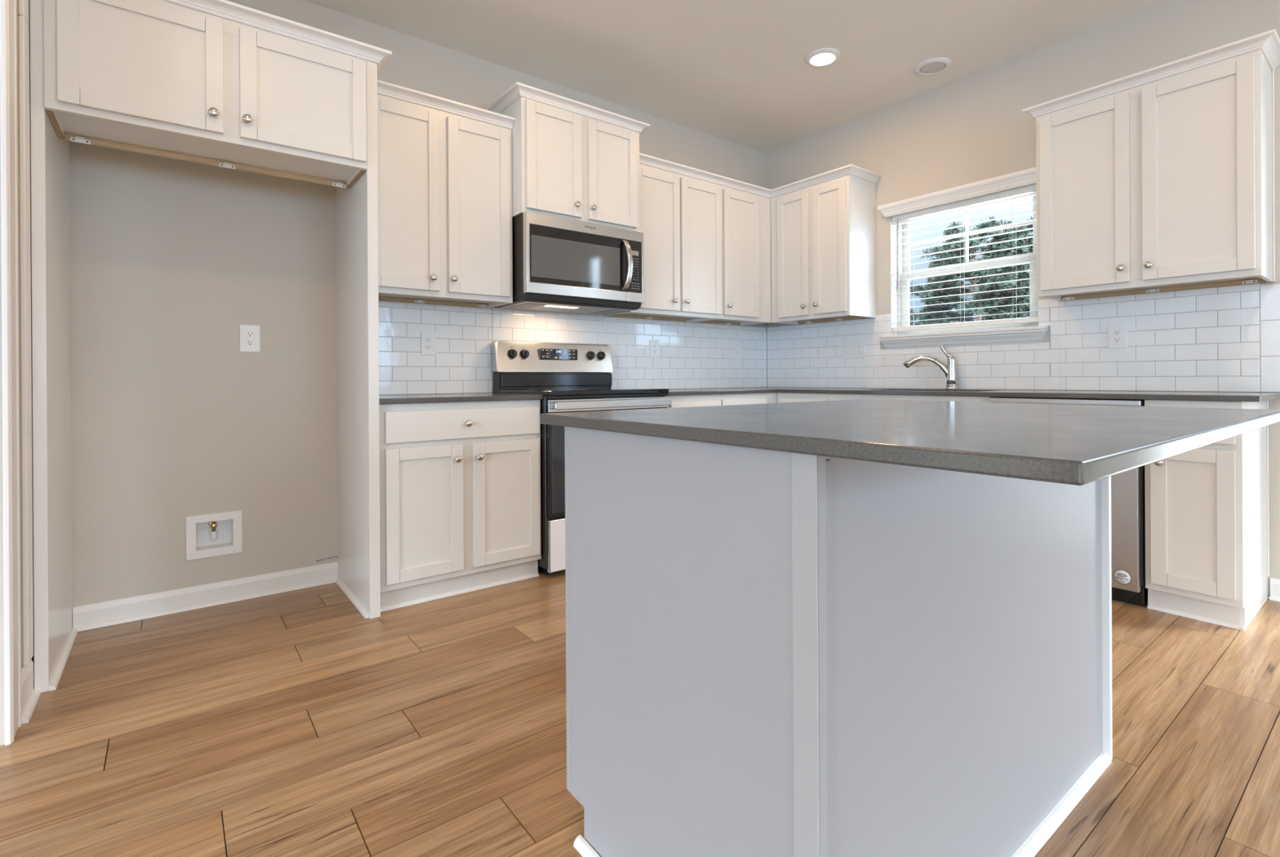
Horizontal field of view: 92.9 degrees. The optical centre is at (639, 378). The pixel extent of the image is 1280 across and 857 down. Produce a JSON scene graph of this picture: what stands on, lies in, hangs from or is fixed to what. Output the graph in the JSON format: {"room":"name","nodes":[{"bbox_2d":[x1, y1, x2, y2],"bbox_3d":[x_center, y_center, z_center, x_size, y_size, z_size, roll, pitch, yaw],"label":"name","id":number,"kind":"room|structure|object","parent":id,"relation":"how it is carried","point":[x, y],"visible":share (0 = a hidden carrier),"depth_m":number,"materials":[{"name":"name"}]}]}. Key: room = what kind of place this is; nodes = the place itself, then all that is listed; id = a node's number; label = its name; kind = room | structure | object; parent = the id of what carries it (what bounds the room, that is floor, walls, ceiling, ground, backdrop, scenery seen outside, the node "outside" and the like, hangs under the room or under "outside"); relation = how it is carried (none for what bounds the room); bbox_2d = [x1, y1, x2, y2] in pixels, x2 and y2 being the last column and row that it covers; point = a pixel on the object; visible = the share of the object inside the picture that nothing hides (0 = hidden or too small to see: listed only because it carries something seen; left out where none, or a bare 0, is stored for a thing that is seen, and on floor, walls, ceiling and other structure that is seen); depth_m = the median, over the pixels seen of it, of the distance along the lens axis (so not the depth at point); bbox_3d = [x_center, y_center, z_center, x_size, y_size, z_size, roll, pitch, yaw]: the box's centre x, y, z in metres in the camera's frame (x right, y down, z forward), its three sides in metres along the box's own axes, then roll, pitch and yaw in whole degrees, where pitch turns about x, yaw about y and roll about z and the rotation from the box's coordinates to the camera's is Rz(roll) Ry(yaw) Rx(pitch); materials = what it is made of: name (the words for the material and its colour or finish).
{"room":"kitchen","nodes":[
{"label":"kitchen","id":0,"kind":"room"},
{"bbox_2d":[0,0,34,745],"bbox_3d":[-2.070,-0.408,1.993,0.117,2.818,0.922,0,0,-38],"label":"wall","id":1,"kind":"structure","parent":0,"point":[2,576],"depth_m":1.66,"materials":[{"name":"beige paint"}]},
{"bbox_2d":[0,0,21,745],"bbox_3d":[-1.765,-0.409,1.705,0.016,2.817,0.122,0,0,-38],"label":"trim","id":2,"kind":"structure","parent":1,"relation":"attached to","point":[8,72],"depth_m":1.67,"materials":[{"name":"white paint"}]},
{"bbox_2d":[17,0,29,26],"bbox_3d":[-1.910,-1.462,1.884,0.014,0.708,0.085,0,0,-38],"label":"trim","id":3,"kind":"structure","parent":1,"relation":"attached to","point":[23,5],"depth_m":1.86,"materials":[{"name":"white paint"}]},
{"bbox_2d":[17,15,33,666],"bbox_3d":[-1.902,-0.116,1.885,0.014,1.981,0.085,0,0,-38],"label":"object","id":4,"kind":"structure","parent":1,"relation":"attached to","point":[23,28],"depth_m":1.86,"materials":[{"name":"white paint"}]},
{"bbox_2d":[21,659,40,724],"bbox_3d":[-1.854,0.938,1.845,0.030,0.123,0.212,0,0,-38],"label":"baseboard","id":5,"kind":"structure","parent":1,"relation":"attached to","point":[29,695],"depth_m":1.84,"materials":[{"name":"white paint"}]},
{"bbox_2d":[69,0,767,607],"bbox_3d":[-0.648,-0.418,3.762,4.530,2.818,0.154,0,0,-38],"label":"wall","id":6,"kind":"structure","parent":0,"point":[171,422],"depth_m":2.71,"materials":[{"name":"beige paint"}]},
{"bbox_2d":[72,561,338,631],"bbox_3d":[-1.867,0.953,2.707,0.963,0.092,0.030,0,0,-38],"label":"baseboard","id":7,"kind":"structure","parent":6,"relation":"attached to","point":[99,615],"depth_m":2.66,"materials":[{"name":"white paint"}]},
{"bbox_2d":[186,510,242,560],"bbox_3d":[-1.914,0.694,2.735,0.205,0.192,0.086,0,0,-38],"label":"water supply box","id":8,"kind":"object","parent":6,"relation":"attached to","point":[220,534],"visible":1,"depth_m":2.73,"materials":[{"name":"white plastic"}]},
{"bbox_2d":[43,0,391,188],"bbox_3d":[-1.663,-1.107,2.466,1.083,0.502,0.670,0,0,-38],"label":"upper cabinet","id":9,"kind":"object","parent":6,"relation":"attached to","point":[162,78],"visible":0.99,"depth_m":2.22,"materials":[{"name":"white laminate"}]},
{"bbox_2d":[239,324,260,352],"bbox_3d":[-1.786,-0.185,2.787,0.079,0.124,0.008,0,0,-38],"label":"wall outlet","id":10,"kind":"object","parent":6,"relation":"attached to","point":[250,335],"visible":1,"depth_m":2.79,"materials":[{"name":"white plastic"}]},
{"bbox_2d":[245,340,254,345],"bbox_3d":[-1.784,-0.165,2.785,0.033,0.025,0.002,0,0,-38],"label":"receptacle","id":11,"kind":"object","parent":10,"relation":"attached to","point":[247,342],"depth_m":2.78,"materials":[{"name":"white plastic"}]},
{"bbox_2d":[245,331,254,337],"bbox_3d":[-1.784,-0.204,2.785,0.033,0.025,0.002,0,0,-38],"label":"receptacle","id":12,"kind":"object","parent":10,"relation":"attached to","point":[248,334],"depth_m":2.78,"materials":[{"name":"white plastic"}]},
{"bbox_2d":[377,80,515,308],"bbox_3d":[-1.062,-0.889,3.123,0.758,0.970,0.362,0,0,-38],"label":"upper cabinet","id":13,"kind":"object","parent":6,"relation":"attached to","point":[445,229],"visible":0.93,"depth_m":3.02,"materials":[{"name":"white laminate"}]},
{"bbox_2d":[484,82,649,231],"bbox_3d":[-0.422,-1.192,3.549,0.869,0.646,0.469,0,0,-38],"label":"upper cabinet","id":14,"kind":"object","parent":6,"relation":"attached to","point":[571,165],"visible":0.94,"depth_m":3.34,"materials":[{"name":"white laminate"}]},
{"bbox_2d":[493,211,644,315],"bbox_3d":[-0.403,-0.637,3.532,0.766,0.460,0.500,0,0,-38],"label":"microwave","id":15,"kind":"object","parent":14,"relation":"attached to","point":[560,264],"visible":1,"depth_m":3.34,"materials":[{"name":"silver metal"}]},
{"bbox_2d":[378,301,766,395],"bbox_3d":[-0.218,-0.186,3.994,3.148,0.522,0.009,0,0,-38],"label":"tile backsplash","id":16,"kind":"structure","parent":6,"relation":"attached to","point":[692,355],"depth_m":3.75,"materials":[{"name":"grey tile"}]},
{"bbox_2d":[421,331,435,355],"bbox_3d":[-1.138,-0.190,3.275,0.079,0.124,0.008,0,0,-38],"label":"wall outlet","id":17,"kind":"object","parent":16,"relation":"attached to","point":[428,339],"visible":1,"depth_m":3.27,"materials":[{"name":"white plastic"}]},
{"bbox_2d":[425,344,431,349],"bbox_3d":[-1.137,-0.171,3.273,0.033,0.025,0.002,0,0,-38],"label":"receptacle","id":18,"kind":"object","parent":17,"relation":"attached to","point":[427,346],"depth_m":3.27,"materials":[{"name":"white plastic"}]},
{"bbox_2d":[425,337,431,342],"bbox_3d":[-1.137,-0.209,3.273,0.033,0.025,0.002,0,0,-38],"label":"receptacle","id":19,"kind":"object","parent":17,"relation":"attached to","point":[427,340],"depth_m":3.27,"materials":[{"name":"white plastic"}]},
{"bbox_2d":[649,339,658,358],"bbox_3d":[0.101,-0.207,4.229,0.079,0.124,0.008,0,0,-38],"label":"wall outlet","id":20,"kind":"object","parent":16,"relation":"attached to","point":[654,344],"visible":1,"depth_m":4.22,"materials":[{"name":"white plastic"}]},
{"bbox_2d":[734,343,742,359],"bbox_3d":[0.770,-0.209,4.739,0.079,0.124,0.018,0,0,-38],"label":"wall switch","id":21,"kind":"object","parent":16,"relation":"attached to","point":[738,348],"visible":1,"depth_m":4.74,"materials":[{"name":"white plastic"}]},
{"bbox_2d":[602,164,722,322],"bbox_3d":[0.171,-0.874,4.072,0.785,0.924,0.362,0,0,-38],"label":"upper cabinet","id":22,"kind":"object","parent":6,"relation":"attached to","point":[681,215],"visible":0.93,"depth_m":3.97,"materials":[{"name":"white laminate"}]},
{"bbox_2d":[693,185,771,325],"bbox_3d":[0.687,-0.878,4.470,0.518,0.924,0.362,0,0,-38],"label":"upper cabinet","id":23,"kind":"object","parent":6,"relation":"attached to","point":[745,216],"visible":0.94,"depth_m":4.35,"materials":[{"name":"white laminate"}]},
{"bbox_2d":[0,570,1279,856],"bbox_3d":[-0.022,0.994,-1.848,10.000,0.004,9.500,0,0,-38],"label":"floor","id":24,"kind":"structure","parent":0,"point":[295,723],"depth_m":1.68,"materials":[{"name":"brown wood"}]},
{"bbox_2d":[29,0,77,693],"bbox_3d":[-2.088,-0.160,2.179,0.050,2.322,0.601,0,0,-38],"label":"end panel","id":25,"kind":"object","parent":24,"relation":"on","point":[55,635],"visible":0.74,"depth_m":2.00,"materials":[{"name":"white laminate"}]},
{"bbox_2d":[335,60,380,618],"bbox_3d":[-1.302,-0.166,2.772,0.056,2.322,0.621,0,0,-38],"label":"end panel","id":26,"kind":"object","parent":24,"relation":"on","point":[357,206],"visible":0.9,"depth_m":2.64,"materials":[{"name":"white laminate"}]},
{"bbox_2d":[379,400,541,612],"bbox_3d":[-0.965,0.550,3.018,0.770,0.886,0.639,0,0,-38],"label":"base cabinet","id":27,"kind":"object","parent":24,"relation":"on","point":[460,490],"visible":0.93,"depth_m":2.76,"materials":[{"name":"white laminate"}]},
{"bbox_2d":[378,392,543,404],"bbox_3d":[-0.973,0.094,3.026,0.773,0.023,0.620,0,0,-38],"label":"countertop","id":28,"kind":"structure","parent":27,"relation":"on","point":[450,397],"depth_m":2.83,"materials":[{"name":"grey stone"}]},
{"bbox_2d":[491,341,671,575],"bbox_3d":[-0.324,0.386,3.462,0.797,1.207,0.696,0,0,-38],"label":"range","id":29,"kind":"object","parent":24,"relation":"on","point":[570,377],"visible":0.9,"depth_m":3.35,"materials":[{"name":"silver metal"}]},
{"bbox_2d":[499,387,668,395],"bbox_3d":[-0.316,0.071,3.446,0.776,0.025,0.567,0,0,-38],"label":"cooktop","id":30,"kind":"object","parent":29,"relation":"in","point":[539,391],"depth_m":3.28,"materials":[{"name":"grey"}]},
{"bbox_2d":[665,392,776,408],"bbox_3d":[0.379,0.541,4.053,1.050,0.886,0.639,0,0,-38],"label":"base cabinet","id":31,"kind":"object","parent":24,"relation":"on","point":[682,401],"visible":0.07,"depth_m":3.80,"materials":[{"name":"white laminate"}]},
{"bbox_2d":[777,392,830,403],"bbox_3d":[1.263,0.536,4.149,0.639,0.886,0.460,0,0,-38],"label":"base cabinet","id":32,"kind":"object","parent":24,"relation":"on","point":[781,397],"visible":0.08,"depth_m":3.97,"materials":[{"name":"white laminate"}]},
{"bbox_2d":[564,426,1112,856],"bbox_3d":[0.505,0.542,1.473,1.252,0.888,0.720,0,0,-38],"label":"kitchen island","id":33,"kind":"object","parent":24,"relation":"on","point":[769,653],"visible":0.88,"depth_m":1.05,"materials":[{"name":"paint"}]},
{"bbox_2d":[540,399,1279,485],"bbox_3d":[0.609,0.086,1.375,1.311,0.023,1.045,0,0,-38],"label":"island countertop","id":34,"kind":"structure","parent":33,"relation":"on","point":[1070,444],"depth_m":0.93,"materials":[{"name":"grey stone"}]},
{"bbox_2d":[830,393,996,402],"bbox_3d":[1.689,0.534,3.595,0.639,0.886,0.936,0,0,-38],"label":"base cabinet","id":35,"kind":"object","parent":24,"relation":"on","point":[833,397],"visible":0.02,"depth_m":3.39,"materials":[{"name":"white laminate"}]},
{"bbox_2d":[667,386,1279,401],"bbox_3d":[1.289,0.080,3.321,1.604,0.023,2.912,0,0,-38],"label":"countertop","id":36,"kind":"structure","parent":35,"relation":"on","point":[1138,395],"depth_m":2.99,"materials":[{"name":"grey stone"}]},
{"bbox_2d":[903,345,957,389],"bbox_3d":[1.795,-0.071,3.771,0.307,0.272,0.068,0,0,32],"label":"faucet","id":37,"kind":"object","parent":36,"relation":"on","point":[949,371],"visible":0.99,"depth_m":3.71,"materials":[{"name":"silver metal"}]},
{"bbox_2d":[989,396,1145,606],"bbox_3d":[2.155,0.533,2.977,0.598,0.884,0.602,0,0,-38],"label":"dishwasher","id":38,"kind":"object","parent":24,"relation":"on","point":[1127,487],"visible":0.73,"depth_m":2.60,"materials":[{"name":"silver"}]},
{"bbox_2d":[1115,573,1128,580],"bbox_3d":[2.065,0.846,2.607,0.001,0.022,0.045,0,0,-38],"label":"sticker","id":39,"kind":"object","parent":38,"relation":"attached to","point":[1119,576],"depth_m":2.61,"materials":[{"name":"grey paper"}]},
{"bbox_2d":[1144,400,1269,631],"bbox_3d":[2.441,0.530,2.619,0.639,0.886,0.302,0,0,-38],"label":"base cabinet","id":40,"kind":"object","parent":24,"relation":"on","point":[1207,507],"visible":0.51,"depth_m":2.45,"materials":[{"name":"white laminate"}]},
{"bbox_2d":[303,0,1164,153],"bbox_3d":[-0.019,-1.886,-1.836,10.350,0.120,9.800,0,0,-38],"label":"ceiling","id":41,"kind":"structure","parent":0,"point":[737,72],"depth_m":3.32,"materials":[{"name":"paint"}]},
{"bbox_2d":[804,48,840,66],"bbox_3d":[1.043,-1.829,3.475,0.198,0.015,0.198,0,0,-38],"label":"recessed light","id":42,"kind":"object","parent":41,"relation":"in","point":[822,57],"visible":1,"depth_m":3.46,"materials":[{"name":"white paint"}]},
{"bbox_2d":[914,57,951,75],"bbox_3d":[1.722,-1.833,3.582,0.198,0.015,0.198,0,0,-38],"label":"recessed light","id":43,"kind":"object","parent":41,"relation":"in","point":[938,64],"visible":1,"depth_m":3.56,"materials":[{"name":"white paint"}]},
{"bbox_2d":[765,0,1279,598],"bbox_3d":[4.036,-0.444,1.187,0.150,2.818,9.650,0,0,-38],"label":"wall","id":44,"kind":"structure","parent":0,"point":[972,128],"depth_m":3.54,"materials":[{"name":"beige paint"}]},
{"bbox_2d":[770,174,875,324],"bbox_3d":[1.279,-0.881,4.342,0.362,0.924,0.660,0,0,-38],"label":"upper cabinet","id":45,"kind":"object","parent":44,"relation":"attached to","point":[823,235],"visible":1,"depth_m":4.16,"materials":[{"name":"white laminate"}]},
{"bbox_2d":[639,152,881,198],"bbox_3d":[0.791,-1.363,3.939,1.622,0.044,0.708,0,0,-38],"label":"crown molding","id":46,"kind":"structure","parent":45,"relation":"attached to","point":[644,159],"depth_m":4.11,"materials":[{"name":"white paint"}]},
{"bbox_2d":[878,192,1048,349],"bbox_3d":[1.993,-0.656,3.792,0.197,0.907,0.992,0,0,-38],"label":"window","id":47,"kind":"structure","parent":44,"relation":"in","point":[1024,332],"depth_m":3.83,"materials":[{"name":"white plastic"}]},
{"bbox_2d":[877,167,1038,332],"bbox_3d":[1.963,-0.743,3.752,0.130,0.848,1.000,0,0,-38],"label":"window blind","id":48,"kind":"object","parent":47,"relation":"attached to","point":[1021,183],"visible":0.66,"depth_m":3.72,"materials":[{"name":"white plastic"}]},
{"bbox_2d":[767,281,1279,392],"bbox_3d":[1.921,-0.188,3.805,0.009,0.501,2.899,0,0,-38],"label":"tile backsplash","id":49,"kind":"structure","parent":44,"relation":"attached to","point":[1223,339],"depth_m":3.20,"materials":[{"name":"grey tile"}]},
{"bbox_2d":[843,340,864,359],"bbox_3d":[1.513,-0.207,4.314,0.018,0.124,0.165,0,0,-38],"label":"wall outlet","id":50,"kind":"object","parent":49,"relation":"attached to","point":[852,349],"visible":1,"depth_m":4.31,"materials":[{"name":"white plastic"}]},
{"bbox_2d":[1107,324,1127,348],"bbox_3d":[2.442,-0.217,3.115,0.008,0.124,0.079,0,0,-38],"label":"wall outlet","id":51,"kind":"object","parent":49,"relation":"attached to","point":[1117,333],"visible":1,"depth_m":3.11,"materials":[{"name":"white plastic"}]},
{"bbox_2d":[1113,337,1120,342],"bbox_3d":[2.441,-0.198,3.113,0.002,0.025,0.033,0,0,-38],"label":"receptacle","id":52,"kind":"object","parent":51,"relation":"attached to","point":[1115,340],"depth_m":3.11,"materials":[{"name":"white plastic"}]},
{"bbox_2d":[1113,329,1120,335],"bbox_3d":[2.440,-0.236,3.113,0.002,0.025,0.033,0,0,-38],"label":"receptacle","id":53,"kind":"object","parent":51,"relation":"attached to","point":[1116,332],"depth_m":3.11,"materials":[{"name":"white plastic"}]},
{"bbox_2d":[1022,29,1279,301],"bbox_3d":[2.395,-0.909,2.893,0.362,0.970,0.909,0,0,-38],"label":"upper cabinet","id":54,"kind":"object","parent":44,"relation":"attached to","point":[1167,184],"visible":1,"depth_m":2.73,"materials":[{"name":"white laminate"}]},
{"bbox_2d":[1269,577,1279,601],"bbox_3d":[2.892,0.925,2.537,0.030,0.092,0.372,0,0,-38],"label":"baseboard","id":55,"kind":"structure","parent":44,"relation":"attached to","point":[1274,583],"depth_m":2.67,"materials":[{"name":"white paint"}]},
{"label":"outside","id":56,"kind":"structure","parent":0,"visible":0},
{"bbox_3d":[30.674,1.271,40.407,89.800,0.200,100.000,0,0,-38],"label":"ground","id":57,"kind":"structure","parent":56,"visible":0},
{"bbox_2d":[909,307,927,325],"bbox_3d":[27.061,-3.010,61.915,6.942,8.411,7.469,0,0,-38],"label":"pine tree","id":58,"kind":"object","parent":57,"relation":"on","point":[911,318],"visible":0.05,"depth_m":61.31,"materials":[{"name":"green plant"}]},
{"bbox_2d":[910,216,1031,324],"bbox_3d":[16.786,-3.325,30.523,6.123,9.226,6.351,0,0,-38],"label":"pine tree","id":59,"kind":"object","parent":57,"relation":"on","point":[1015,276],"visible":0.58,"depth_m":29.62,"materials":[{"name":"green plant"}]},
{"bbox_2d":[972,216,1032,318],"bbox_3d":[23.752,-4.283,36.758,6.962,11.034,6.812,0,0,36],"label":"pine tree","id":60,"kind":"object","parent":57,"relation":"on","point":[1029,241],"visible":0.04,"depth_m":36.08,"materials":[{"name":"green plant"}]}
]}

